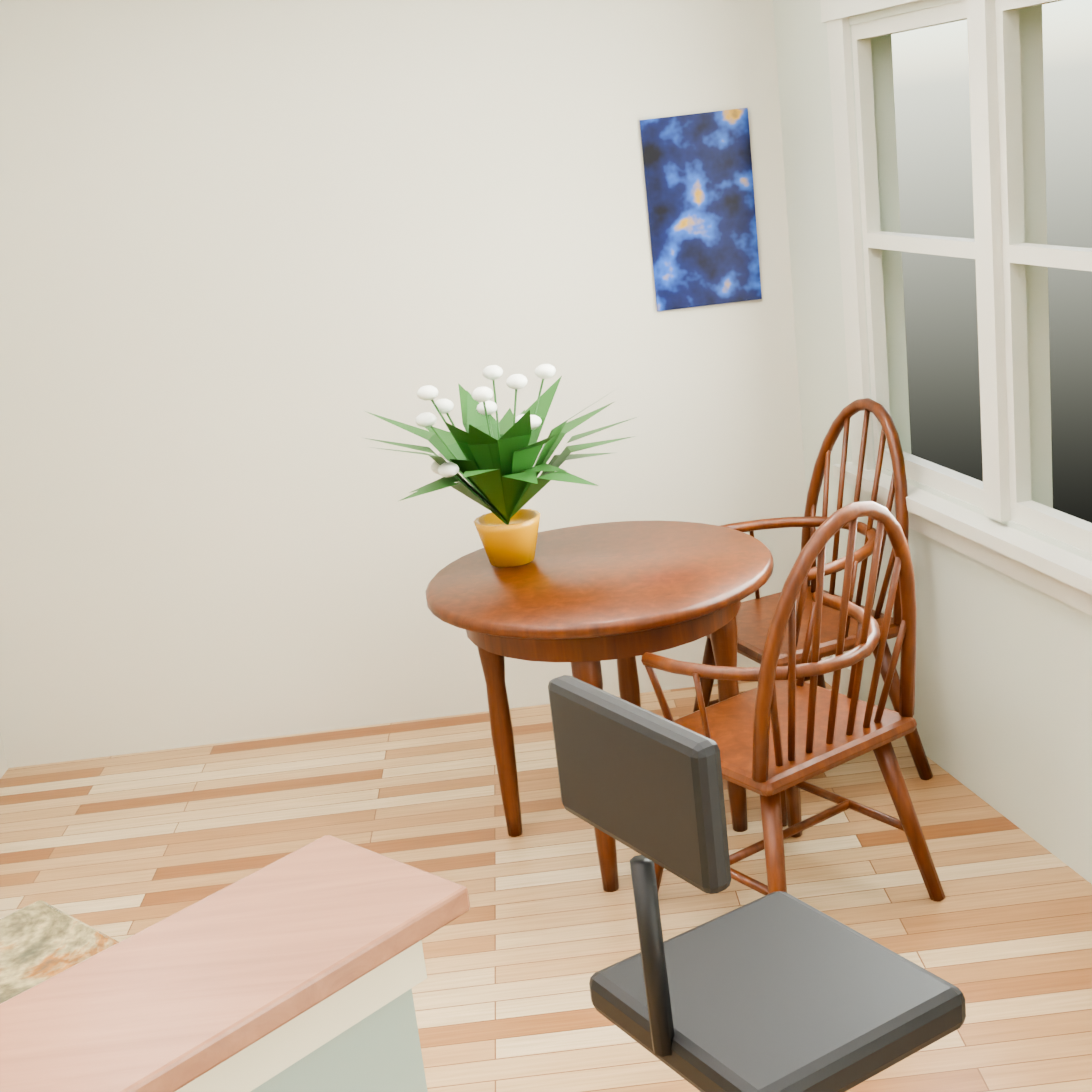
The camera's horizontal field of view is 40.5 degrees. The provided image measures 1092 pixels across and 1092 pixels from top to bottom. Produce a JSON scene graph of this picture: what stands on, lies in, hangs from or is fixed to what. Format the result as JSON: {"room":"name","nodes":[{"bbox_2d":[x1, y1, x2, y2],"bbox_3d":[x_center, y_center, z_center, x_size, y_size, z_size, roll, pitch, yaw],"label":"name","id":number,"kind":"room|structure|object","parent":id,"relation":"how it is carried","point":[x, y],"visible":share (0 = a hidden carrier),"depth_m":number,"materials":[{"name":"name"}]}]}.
{"room":"dining room","nodes":[
{"label":"dining room","id":0,"kind":"room"},
{"bbox_2d":[0,733,7,778],"bbox_3d":[-1.971,-0.124,3.529,0.120,2.490,2.348,-7,16,0],"label":"wall","id":1,"kind":"structure","parent":0,"point":[3,765],"depth_m":4.95,"materials":[{"name":"beige paint"}]},
{"bbox_2d":[0,0,810,767],"bbox_3d":[-0.499,-0.631,4.722,3.170,2.490,0.120,-7,16,0],"label":"wall","id":2,"kind":"structure","parent":0,"point":[260,260],"depth_m":4.65,"materials":[{"name":"beige paint"}]},
{"bbox_2d":[639,108,761,310],"bbox_3d":[0.481,-1.034,4.576,0.330,0.580,0.010,-7,16,0],"label":"poster","id":3,"kind":"object","parent":2,"relation":"attached to","point":[698,173],"visible":1,"depth_m":4.57,"materials":[{"name":"blue paper"}]},
{"bbox_2d":[0,680,1091,1091],"bbox_3d":[-1.465,1.880,0.992,12.300,0.100,9.400,-7,16,0],"label":"floor","id":4,"kind":"structure","parent":0,"point":[516,956],"depth_m":3.82,"materials":[{"name":"brown wood"}]},
{"bbox_2d":[0,835,469,1091],"bbox_3d":[-1.758,1.169,1.178,3.538,1.227,1.966,-7,16,0],"label":"kitchen island","id":5,"kind":"object","parent":4,"relation":"on","point":[302,969],"visible":1,"depth_m":1.37,"materials":[{"name":"pink wood"}]},
{"bbox_2d":[425,520,773,891],"bbox_3d":[0.176,0.416,3.936,0.900,0.755,0.900,-7,16,0],"label":"dining table","id":6,"kind":"object","parent":4,"relation":"on","point":[585,600],"visible":0.75,"depth_m":3.72,"materials":[{"name":"brown wood"}]},
{"bbox_2d":[365,364,636,566],"bbox_3d":[-0.108,-0.214,3.920,0.723,0.519,0.773,-7,16,0],"label":"potted plant","id":7,"kind":"object","parent":6,"relation":"on","point":[489,457],"visible":1,"depth_m":3.85,"materials":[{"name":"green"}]},
{"bbox_2d":[548,675,965,1091],"bbox_3d":[0.346,0.686,2.328,0.582,1.059,0.590,-7,16,0],"label":"desk chair","id":8,"kind":"object","parent":4,"relation":"on","point":[778,991],"visible":1,"depth_m":2.20,"materials":[{"name":"black plastic"}]},
{"bbox_2d":[641,501,944,901],"bbox_3d":[0.533,0.364,3.447,0.714,1.046,0.710,-7,16,0],"label":"chair","id":9,"kind":"object","parent":4,"relation":"on","point":[775,732],"visible":0.96,"depth_m":3.29,"materials":[{"name":"brown wood"}]},
{"bbox_2d":[693,398,932,825],"bbox_3d":[0.688,0.151,4.141,0.666,1.046,0.678,-7,16,0],"label":"chair","id":10,"kind":"object","parent":4,"relation":"on","point":[753,617],"visible":0.44,"depth_m":4.11,"materials":[{"name":"brown wood"}]},
{"bbox_2d":[773,0,1091,883],"bbox_3d":[1.856,0.252,0.578,0.120,2.490,9.300,-10,16,-11],"label":"wall","id":11,"kind":"structure","parent":0,"point":[1003,696],"depth_m":4.05,"materials":[{"name":"white paint"}]},
{"bbox_2d":[821,655,850,694],"bbox_3d":[1.349,0.820,3.203,0.015,0.110,3.780,-10,16,-11],"label":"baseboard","id":12,"kind":"structure","parent":11,"relation":"attached to","point":[844,679],"depth_m":4.77,"materials":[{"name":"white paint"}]},
{"bbox_2d":[820,0,1091,615],"bbox_3d":[1.016,-0.679,3.455,0.422,1.540,1.645,-7,16,0],"label":"window","id":13,"kind":"structure","parent":11,"relation":"in","point":[1011,252],"depth_m":3.52,"materials":[{"name":"white paint"}]}
]}

